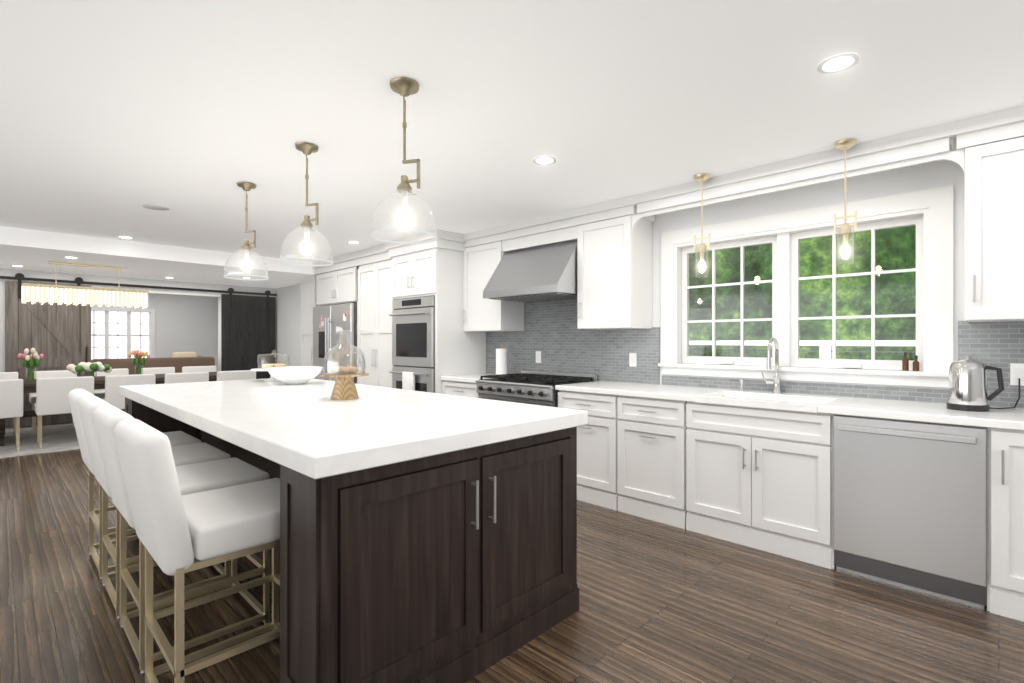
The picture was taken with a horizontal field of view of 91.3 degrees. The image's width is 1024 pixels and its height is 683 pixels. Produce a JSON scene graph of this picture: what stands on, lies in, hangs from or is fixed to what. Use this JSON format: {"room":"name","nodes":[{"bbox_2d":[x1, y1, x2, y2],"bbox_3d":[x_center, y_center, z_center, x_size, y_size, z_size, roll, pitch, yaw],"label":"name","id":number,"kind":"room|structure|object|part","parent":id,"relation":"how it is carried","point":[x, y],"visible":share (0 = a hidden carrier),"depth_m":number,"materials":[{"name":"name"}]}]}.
{"room":"kitchen","nodes":[
{"label":"kitchen","id":0,"kind":"room"},
{"bbox_2d":[0,268,275,371],"bbox_3d":[-7.266,0.060,7.554,0.150,2.440,7.100,0,0,44],"label":"wall","id":1,"kind":"structure","parent":0,"point":[84,277],"depth_m":8.00,"materials":[{"name":"white paint"}]},
{"bbox_2d":[5,284,226,428],"bbox_3d":[-6.312,0.175,6.627,2.850,2.210,7.098,0,0,44],"label":"trim","id":2,"kind":"structure","parent":1,"relation":"attached to","point":[183,292],"depth_m":8.93,"materials":[{"name":"white wood"}]},
{"bbox_2d":[0,276,276,295],"bbox_3d":[-6.120,-0.925,8.552,0.099,0.040,4.030,0,0,44],"label":"barn door rail","id":3,"kind":"object","parent":1,"relation":"attached to","point":[101,283],"visible":1,"depth_m":8.29,"materials":[{"name":"black metal"}]},
{"bbox_2d":[5,281,90,427],"bbox_3d":[-7.017,0.190,7.605,0.035,2.140,0.960,0,0,44],"label":"barn door","id":4,"kind":"structure","parent":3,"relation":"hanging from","point":[61,336],"depth_m":7.56,"materials":[{"name":"brown wood"}]},
{"bbox_2d":[18,291,31,378],"bbox_3d":[-7.011,0.190,7.599,0.002,2.140,0.690,0,0,44],"label":"door","id":5,"kind":"structure","parent":4,"relation":"attached to","point":[18,330],"depth_m":7.35,"materials":[{"name":"black wood"}]},
{"bbox_2d":[15,273,86,361],"bbox_3d":[-6.978,-0.338,7.602,0.035,1.335,0.809,0,0,44],"label":"hanger","id":6,"kind":"object","parent":4,"relation":"attached to","point":[20,277],"visible":0.88,"depth_m":7.36,"materials":[{"name":"black"}]},
{"bbox_2d":[221,294,275,378],"bbox_3d":[-5.051,0.190,9.627,0.035,2.140,0.960,0,0,44],"label":"barn door","id":7,"kind":"structure","parent":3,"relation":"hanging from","point":[258,322],"depth_m":9.60,"materials":[{"name":"black wood"}]},
{"bbox_2d":[245,302,245,369],"bbox_3d":[-5.045,0.190,9.621,0.002,2.140,0.690,0,0,44],"label":"door","id":8,"kind":"structure","parent":7,"relation":"attached to","point":[245,335],"depth_m":9.57,"materials":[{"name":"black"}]},
{"bbox_2d":[228,288,273,357],"bbox_3d":[-5.012,-0.338,9.624,0.035,1.335,0.809,0,0,44],"label":"hanger","id":9,"kind":"object","parent":7,"relation":"attached to","point":[231,291],"visible":0.85,"depth_m":9.82,"materials":[{"name":"black metal"}]},
{"bbox_2d":[91,292,214,357],"bbox_3d":[-10.008,0.060,10.220,0.200,2.440,7.100,0,0,44],"label":"wall","id":10,"kind":"structure","parent":0,"point":[186,323],"depth_m":12.13,"materials":[{"name":"white paint"}]},
{"bbox_2d":[91,307,154,359],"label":"window","id":11,"kind":"structure","parent":10,"relation":"in","point":[106,334],"depth_m":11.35,"materials":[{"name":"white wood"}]},
{"bbox_2d":[0,411,1023,682],"bbox_3d":[-3.986,1.330,4.364,17.000,0.100,7.500,0,0,44],"label":"floor","id":12,"kind":"structure","parent":0,"point":[662,603],"depth_m":2.31,"materials":[{"name":"brown wood"}]},
{"bbox_2d":[0,424,79,457],"bbox_3d":[-5.669,1.274,7.152,2.400,0.012,4.350,0,0,44],"label":"dining rug","id":13,"kind":"object","parent":12,"relation":"on","point":[57,438],"depth_m":6.35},
{"bbox_2d":[0,372,17,435],"bbox_3d":[-7.036,0.850,6.772,0.611,0.837,0.520,0,0,44],"label":"dining chair","id":14,"kind":"object","parent":13,"relation":"on","point":[8,375],"visible":0.27,"depth_m":7.04,"materials":[{"name":"white fabric"}]},
{"bbox_2d":[0,379,22,450],"bbox_3d":[-6.010,0.850,5.775,0.611,0.837,0.520,0,0,44],"label":"dining chair","id":15,"kind":"object","parent":13,"relation":"on","point":[11,398],"visible":1,"depth_m":5.70,"materials":[{"name":"white fabric"}]},
{"bbox_2d":[29,370,76,433],"bbox_3d":[-6.597,0.850,7.224,0.611,0.837,0.520,0,0,44],"label":"dining chair","id":16,"kind":"object","parent":13,"relation":"on","point":[49,374],"visible":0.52,"depth_m":7.30,"materials":[{"name":"white fabric"}]},
{"bbox_2d":[34,376,93,448],"bbox_3d":[-5.571,0.850,6.226,0.611,0.837,0.520,0,0,44],"label":"dining chair","id":17,"kind":"object","parent":13,"relation":"on","point":[51,396],"visible":0.62,"depth_m":5.96,"materials":[{"name":"white fabric"}]},
{"bbox_2d":[0,372,216,445],"bbox_3d":[-5.669,0.891,7.152,1.000,0.753,3.250,0,0,44],"label":"dining table","id":18,"kind":"object","parent":13,"relation":"on","point":[30,386],"visible":0.15,"depth_m":6.52,"materials":[{"name":"brown wood"}]},
{"bbox_2d":[18,348,43,380],"bbox_3d":[-6.276,0.297,6.532,0.240,0.434,0.251,0,0,44],"label":"vase","id":19,"kind":"object","parent":18,"relation":"on","point":[32,360],"visible":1,"depth_m":6.50,"materials":[{"name":"clear glass"}]},
{"bbox_3d":[-6.272,0.429,6.532,0.100,0.170,0.100,0,0,44],"label":"clear glass","id":20,"kind":"part","parent":19,"relation":"part of","materials":[{"name":"clear glass"}]},
{"bbox_2d":[66,362,111,376],"bbox_3d":[-5.866,0.398,6.955,0.330,0.232,0.490,0,0,44],"label":"vase","id":21,"kind":"object","parent":18,"relation":"on","point":[90,368],"visible":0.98,"depth_m":6.89,"materials":[{"name":"clear glass"}]},
{"bbox_3d":[-5.861,0.459,6.955,0.150,0.110,0.150,0,0,44],"label":"clear glass","id":22,"kind":"part","parent":21,"relation":"part of","materials":[{"name":"clear glass"}]},
{"bbox_2d":[128,350,149,373],"bbox_3d":[-5.469,0.317,7.343,0.249,0.394,0.258,0,0,44],"label":"vase","id":23,"kind":"object","parent":18,"relation":"on","point":[138,355],"visible":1,"depth_m":7.32,"materials":[{"name":"clear glass"}]},
{"bbox_2d":[94,368,128,398],"bbox_3d":[-6.157,0.850,7.676,0.611,0.837,0.520,0,0,44],"label":"dining chair","id":24,"kind":"object","parent":13,"relation":"on","point":[100,393],"visible":0.04,"depth_m":7.80,"materials":[{"name":"white fabric"}]},
{"bbox_2d":[101,374,155,408],"bbox_3d":[-5.131,0.850,6.678,0.611,0.837,0.520,0,0,44],"label":"dining chair","id":25,"kind":"object","parent":13,"relation":"on","point":[113,383],"visible":0.31,"depth_m":6.39,"materials":[{"name":"white fabric"}]},
{"bbox_2d":[141,367,174,373],"bbox_3d":[-5.718,0.850,8.127,0.611,0.837,0.520,0,0,44],"label":"dining chair","id":26,"kind":"object","parent":13,"relation":"on","point":[160,370],"visible":0.1,"depth_m":8.31,"materials":[{"name":"white fabric"}]},
{"bbox_2d":[165,372,208,383],"bbox_3d":[-4.692,0.850,7.130,0.611,0.837,0.520,0,0,44],"label":"dining chair","id":27,"kind":"object","parent":13,"relation":"on","point":[187,377],"visible":0.12,"depth_m":6.91,"materials":[{"name":"white fabric"}]},
{"bbox_2d":[182,366,216,372],"bbox_3d":[-5.279,0.850,8.579,0.611,0.837,0.520,0,0,44],"label":"dining chair","id":28,"kind":"object","parent":13,"relation":"on","point":[199,369],"visible":0.12,"depth_m":8.73,"materials":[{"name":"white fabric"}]},
{"bbox_2d":[217,370,255,380],"bbox_3d":[-4.253,0.850,7.581,0.611,0.837,0.520,0,0,44],"label":"dining chair","id":29,"kind":"object","parent":13,"relation":"on","point":[235,375],"visible":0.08,"depth_m":7.36,"materials":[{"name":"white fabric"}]},
{"bbox_2d":[68,389,201,578],"bbox_3d":[-2.249,0.779,2.994,0.470,1.002,0.583,0,0,44],"label":"stool","id":30,"kind":"object","parent":12,"relation":"on","point":[176,438],"visible":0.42,"depth_m":2.85,"materials":[{"name":"white fabric"}]},
{"bbox_2d":[91,352,214,410],"bbox_3d":[-6.581,0.740,9.162,0.970,1.081,1.800,0,0,44],"label":"sofa","id":31,"kind":"object","parent":12,"relation":"on","point":[178,361],"visible":0.1,"depth_m":8.94,"materials":[{"name":"brown leather"}]},
{"bbox_2d":[171,352,197,373],"bbox_3d":[-6.150,0.397,9.412,0.180,0.395,0.400,0,0,44],"label":"pillow","id":32,"kind":"object","parent":31,"relation":"on","point":[176,354],"depth_m":9.39,"materials":[{"name":"beige fabric"}]},
{"bbox_2d":[78,396,230,617],"bbox_3d":[-1.855,0.779,2.611,0.470,1.002,0.583,0,0,44],"label":"stool","id":33,"kind":"object","parent":12,"relation":"on","point":[187,454],"visible":0.48,"depth_m":2.51,"materials":[{"name":"white fabric"}]},
{"bbox_2d":[93,405,270,672],"bbox_3d":[-1.461,0.779,2.227,0.470,1.002,0.583,0,0,44],"label":"stool","id":34,"kind":"object","parent":12,"relation":"on","point":[208,475],"visible":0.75,"depth_m":2.14,"materials":[{"name":"white fabric"}]},
{"bbox_2d":[114,418,279,682],"bbox_3d":[-1.066,0.779,1.844,0.470,1.002,0.583,0,0,44],"label":"stool","id":35,"kind":"object","parent":12,"relation":"on","point":[178,535],"visible":0.75,"depth_m":1.66,"materials":[{"name":"white fabric"}]},
{"bbox_2d":[299,273,314,365],"bbox_3d":[-2.832,0.150,7.738,0.550,2.260,0.646,0,0,44],"label":"tall cabinet","id":36,"kind":"object","parent":12,"relation":"on","point":[307,284],"depth_m":7.57,"materials":[{"name":"white wood"}]},
{"bbox_2d":[311,301,354,382],"bbox_3d":[-2.253,0.388,7.115,1.130,1.785,0.680,0,0,44],"label":"refrigerator","id":37,"kind":"object","parent":12,"relation":"on","point":[326,320],"depth_m":6.85,"materials":[{"name":"silver metal"}]},
{"bbox_2d":[122,395,587,682],"bbox_3d":[-1.260,0.838,3.033,3.256,0.884,1.284,0,0,44],"label":"kitchen island","id":38,"kind":"object","parent":12,"relation":"on","point":[427,537],"depth_m":1.77,"materials":[{"name":"brown wood"}]},
{"bbox_2d":[119,379,587,482],"bbox_3d":[-1.277,0.363,3.048,3.280,0.065,1.330,0,0,44],"label":"island countertop","id":39,"kind":"structure","parent":38,"relation":"on","point":[298,428],"depth_m":2.17,"materials":[{"name":"white stone"}]},
{"bbox_2d":[251,350,289,380],"bbox_3d":[-1.996,0.198,4.201,0.350,0.262,0.350,0,0,44],"label":"cake plate","id":40,"kind":"object","parent":39,"relation":"on","point":[264,366],"visible":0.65,"depth_m":4.14,"materials":[{"name":"clear glass"}]},
{"bbox_3d":[-1.996,0.146,4.201,0.250,0.159,0.250,0,0,44],"label":"clear glass","id":41,"kind":"part","parent":40,"relation":"part of","materials":[{"name":"clear glass"}]},
{"bbox_2d":[266,366,322,383],"bbox_3d":[-1.688,0.267,3.901,0.410,0.125,0.410,0,0,44],"label":"bowl","id":42,"kind":"object","parent":39,"relation":"on","point":[296,375],"visible":1,"depth_m":3.78,"materials":[{"name":"white ceramic"}]},
{"bbox_2d":[320,330,368,399],"bbox_3d":[-0.967,0.132,2.893,0.270,0.394,0.270,0,0,44],"label":"cake stand","id":43,"kind":"object","parent":39,"relation":"on","point":[344,387],"visible":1,"depth_m":2.85,"materials":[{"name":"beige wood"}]},
{"bbox_3d":[-0.967,0.060,2.893,0.234,0.251,0.234,0,0,44],"label":"cut glass","id":44,"kind":"part","parent":43,"relation":"part of","materials":[{"name":"clear glass"}]},
{"bbox_2d":[355,253,382,386],"bbox_3d":[-1.470,0.105,6.413,0.950,2.350,0.646,0,0,44],"label":"tall cabinet","id":45,"kind":"object","parent":12,"relation":"on","point":[369,269],"depth_m":6.27,"materials":[{"name":"white wood"}]},
{"bbox_2d":[383,237,486,393],"bbox_3d":[-0.878,0.105,5.777,0.914,2.350,0.734,0,0,44],"label":"tall cabinet","id":46,"kind":"object","parent":12,"relation":"on","point":[425,342],"depth_m":5.43,"materials":[{"name":"white wood"}]},
{"bbox_2d":[402,371,415,404],"bbox_3d":[-1.123,0.505,5.437,0.200,0.350,0.040,0,0,44],"label":"towel","id":47,"kind":"object","parent":46,"relation":"hanging from","point":[408,377],"depth_m":5.42,"materials":[{"name":"white fabric"}]},
{"bbox_3d":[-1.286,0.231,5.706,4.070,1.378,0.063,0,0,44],"label":"black glass","id":48,"kind":"part","parent":46,"relation":"part of","materials":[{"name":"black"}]},
{"bbox_2d":[443,369,598,384],"bbox_3d":[0.024,0.355,4.947,1.533,0.100,0.666,0,0,44],"label":"countertop","id":49,"kind":"structure","parent":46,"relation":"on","point":[522,372],"depth_m":4.94,"materials":[{"name":"white stone"}]},
{"bbox_2d":[495,344,508,376],"bbox_3d":[-0.109,0.200,5.267,0.140,0.329,0.140,0,0,44],"label":"paper towel roll","id":50,"kind":"object","parent":49,"relation":"on","point":[501,354],"depth_m":5.22,"materials":[{"name":"white paper"}]},
{"bbox_2d":[443,381,474,397],"bbox_3d":[-0.307,0.843,5.289,0.575,0.875,0.636,0,0,44],"label":"base cabinet","id":51,"kind":"object","parent":12,"relation":"on","point":[458,388],"depth_m":5.07,"materials":[{"name":"white wood"}]},
{"bbox_2d":[475,377,574,406],"bbox_3d":[0.218,0.828,4.714,0.930,0.905,0.678,0,0,44],"label":"range","id":52,"kind":"object","parent":12,"relation":"on","point":[526,390],"depth_m":4.46,"materials":[{"name":"silver metal"}]},
{"bbox_2d":[555,389,606,507],"bbox_3d":[0.831,0.843,4.183,0.639,0.875,0.636,0,0,44],"label":"base cabinet","id":53,"kind":"object","parent":12,"relation":"on","point":[591,437],"depth_m":3.95,"materials":[{"name":"white wood"}]},
{"bbox_2d":[607,397,670,524],"bbox_3d":[1.204,0.843,3.820,0.678,0.875,0.636,0,0,44],"label":"base cabinet","id":54,"kind":"object","parent":12,"relation":"on","point":[638,428],"depth_m":3.65,"materials":[{"name":"white wood"}]},
{"bbox_2d":[671,401,814,564],"bbox_3d":[1.683,0.843,3.354,0.934,0.875,0.636,0,0,44],"label":"base cabinet","id":55,"kind":"object","parent":12,"relation":"on","point":[746,477],"depth_m":3.13,"materials":[{"name":"white wood"}]},
{"bbox_2d":[555,381,1023,432],"bbox_3d":[1.753,0.385,3.276,3.255,0.040,0.651,0,0,44],"label":"countertop","id":56,"kind":"structure","parent":55,"relation":"on","point":[752,398],"depth_m":3.01,"materials":[{"name":"white stone"}]},
{"bbox_2d":[739,379,746,388],"bbox_3d":[1.695,0.320,3.694,0.036,0.090,0.035,0,0,44],"label":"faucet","id":57,"kind":"object","parent":56,"relation":"on","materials":[{"name":"silver metal"}]},
{"bbox_2d":[759,337,782,392],"bbox_3d":[1.785,0.166,3.497,0.136,0.397,0.217,0,0,44],"label":"faucet","id":58,"kind":"object","parent":56,"relation":"on","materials":[{"name":"silver metal"}]},
{"bbox_2d":[719,393,822,404],"bbox_3d":[1.697,0.500,3.323,0.750,0.214,0.420,0,0,44],"label":"sink","id":59,"kind":"object","parent":56,"relation":"in","point":[720,394],"depth_m":3.46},
{"bbox_2d":[0,0,1023,261],"bbox_3d":[-3.986,-1.210,4.364,17.000,0.100,7.500,0,0,44],"label":"ceiling","id":60,"kind":"structure","parent":0,"point":[116,114],"depth_m":2.40,"materials":[{"name":"white paint"}]},
{"bbox_2d":[63,256,79,258],"bbox_3d":[-5.138,-0.977,5.833,0.148,0.005,0.148,0,0,35],"label":"recessed light","id":61,"kind":"object","parent":60,"relation":"in","point":[63,256],"depth_m":5.82,"materials":[{"name":"white"}]},
{"bbox_2d":[118,236,133,238],"bbox_3d":[-4.293,-1.157,5.569,0.148,0.005,0.148,0,0,17],"label":"recessed light","id":62,"kind":"object","parent":60,"relation":"in","point":[124,237],"depth_m":5.56,"materials":[{"name":"white"}]},
{"bbox_2d":[141,204,169,210],"bbox_3d":[-3.066,-1.155,4.306,0.199,0.007,0.199,0,0,-1],"label":"recessed light","id":63,"kind":"object","parent":60,"relation":"in","point":[149,206],"depth_m":4.30,"materials":[{"name":"white"}]},
{"bbox_2d":[0,226,313,287],"bbox_3d":[-6.064,-1.069,6.385,3.198,0.179,7.096,0,0,44],"label":"ceiling beam","id":64,"kind":"structure","parent":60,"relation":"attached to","point":[34,250],"depth_m":6.30,"materials":[{"name":"white paint"}]},
{"bbox_2d":[21,261,148,308],"bbox_3d":[-5.871,-0.776,6.944,0.200,0.573,1.330,0,0,44],"label":"chandelier","id":65,"kind":"object","parent":64,"relation":"hanging from","point":[68,295],"visible":1,"depth_m":6.86,"materials":[{"name":"glass"}]},
{"bbox_2d":[224,181,268,279],"bbox_3d":[-1.954,-0.812,3.685,0.292,0.691,0.292,0,0,44],"label":"pendant light","id":66,"kind":"object","parent":60,"relation":"hanging from","point":[246,249],"visible":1,"depth_m":3.66,"materials":[{"name":"clear glass"}]},
{"bbox_3d":[-1.954,-0.576,3.685,0.290,0.212,0.290,0,0,44],"label":"seeded glass","id":67,"kind":"part","parent":66,"relation":"part of","materials":[{"name":"clear glass"}]},
{"bbox_2d":[280,142,332,265],"bbox_3d":[-1.215,-0.812,2.967,0.292,0.691,0.292,0,0,44],"label":"pendant light","id":68,"kind":"object","parent":60,"relation":"hanging from","point":[306,227],"visible":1,"depth_m":2.94,"materials":[{"name":"clear glass"}]},
{"bbox_3d":[-1.215,-0.576,2.967,0.290,0.212,0.290,0,0,44],"label":"seeded glass","id":69,"kind":"part","parent":68,"relation":"part of","materials":[{"name":"clear glass"}]},
{"bbox_2d":[347,241,359,243],"bbox_3d":[-1.850,-1.157,5.844,0.148,0.005,0.148,0,0,35],"label":"recessed light","id":70,"kind":"object","parent":60,"relation":"in","point":[351,242],"depth_m":5.85,"materials":[{"name":"white"}]},
{"bbox_2d":[371,77,436,243],"bbox_3d":[-0.484,-0.812,2.256,0.292,0.691,0.292,0,0,44],"label":"pendant light","id":71,"kind":"object","parent":60,"relation":"hanging from","point":[404,87],"visible":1,"depth_m":2.23,"materials":[{"name":"clear glass"}]},
{"bbox_3d":[-0.484,-0.576,2.256,0.290,0.212,0.290,0,0,44],"label":"seeded glass","id":72,"kind":"part","parent":71,"relation":"part of","materials":[{"name":"clear glass"}]},
{"bbox_2d":[533,156,556,164],"bbox_3d":[0.210,-1.157,3.199,0.148,0.005,0.148,0,0,35],"label":"recessed light","id":73,"kind":"object","parent":60,"relation":"in","point":[544,160],"depth_m":3.19,"materials":[{"name":"white"}]},
{"bbox_2d":[693,173,710,277],"bbox_3d":[1.330,-0.804,3.505,0.116,0.708,0.116,0,0,44],"label":"light","id":74,"kind":"object","parent":60,"relation":"hanging from","point":[702,248],"visible":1,"depth_m":3.49,"materials":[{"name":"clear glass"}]},
{"bbox_3d":[1.330,-0.550,3.505,0.084,0.200,0.084,0,0,44],"label":"clear glass","id":75,"kind":"part","parent":74,"relation":"part of","materials":[{"name":"clear glass"}]},
{"bbox_2d":[817,53,859,73],"bbox_3d":[1.357,-1.157,2.084,0.148,0.005,0.148,0,0,17],"label":"recessed light","id":76,"kind":"object","parent":60,"relation":"in","point":[829,65],"depth_m":2.08,"materials":[{"name":"white"}]},
{"bbox_2d":[834,138,856,264],"bbox_3d":[1.939,-0.804,2.912,0.116,0.708,0.116,0,0,44],"label":"light","id":77,"kind":"object","parent":60,"relation":"hanging from","point":[845,230],"visible":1,"depth_m":2.90,"materials":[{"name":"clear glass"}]},
{"bbox_3d":[1.939,-0.550,2.912,0.084,0.200,0.084,0,0,44],"label":"clear glass","id":78,"kind":"part","parent":77,"relation":"part of","materials":[{"name":"clear glass"}]},
{"bbox_2d":[215,144,964,389],"bbox_3d":[-1.443,0.060,6.979,17.000,2.440,0.206,0,0,44],"label":"wall","id":79,"kind":"structure","parent":0,"point":[931,175],"depth_m":3.52,"materials":[{"name":"white paint"}]},
{"bbox_2d":[315,265,330,304],"bbox_3d":[-2.425,-0.795,7.342,0.687,0.550,0.646,0,0,44],"label":"upper cabinet","id":80,"kind":"object","parent":79,"relation":"attached to","point":[322,273],"depth_m":7.17,"materials":[{"name":"white wood"}]},
{"bbox_2d":[331,257,354,304],"bbox_3d":[-2.021,-0.795,6.949,0.687,0.550,0.646,0,0,44],"label":"upper cabinet","id":81,"kind":"object","parent":79,"relation":"attached to","point":[342,272],"depth_m":6.76,"materials":[{"name":"white wood"}]},
{"bbox_2d":[463,237,526,332],"bbox_3d":[-0.202,-0.599,5.390,0.595,0.979,0.346,0,0,44],"label":"upper cabinet","id":82,"kind":"object","parent":79,"relation":"attached to","point":[478,316],"depth_m":5.31,"materials":[{"name":"white wood"}]},
{"bbox_2d":[479,217,574,304],"bbox_3d":[0.262,-0.720,4.759,0.930,0.600,0.609,0,0,44],"label":"range hood","id":83,"kind":"object","parent":79,"relation":"attached to","point":[525,263],"depth_m":4.68,"materials":[{"name":"grey metal"}]},
{"bbox_2d":[575,205,654,332],"bbox_3d":[0.884,-0.599,4.334,0.535,0.979,0.346,0,0,44],"label":"upper cabinet","id":84,"kind":"object","parent":79,"relation":"attached to","point":[613,247],"depth_m":4.19,"materials":[{"name":"white wood"}]},
{"bbox_2d":[658,185,953,387],"bbox_3d":[1.951,-0.320,3.599,1.870,1.180,0.180,0,0,44],"label":"kitchen window","id":85,"kind":"structure","parent":79,"relation":"in","point":[934,289],"depth_m":3.45,"materials":[{"name":"white wood"}]},
{"bbox_2d":[959,117,1023,324],"bbox_3d":[2.764,-0.599,2.505,0.730,0.979,0.346,0,0,44],"label":"upper cabinet","id":86,"kind":"object","parent":79,"relation":"attached to","point":[991,158],"depth_m":2.56,"materials":[{"name":"white wood"}]},
{"label":"outside","id":87,"kind":"structure","parent":0,"visible":0},
{"bbox_2d":[688,215,923,360],"bbox_3d":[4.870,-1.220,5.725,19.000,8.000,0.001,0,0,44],"label":"trees","id":88,"kind":"object","parent":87,"point":[849,329],"depth_m":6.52,"materials":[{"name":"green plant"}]},
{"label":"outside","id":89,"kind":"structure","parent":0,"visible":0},
{"bbox_2d":[689,340,915,358],"bbox_3d":[2.445,1.235,4.666,9.000,2.490,1.700,0,0,44],"label":"railing","id":90,"kind":"object","parent":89,"point":[824,347],"depth_m":4.82,"materials":[{"name":"white wood"}]}
]}

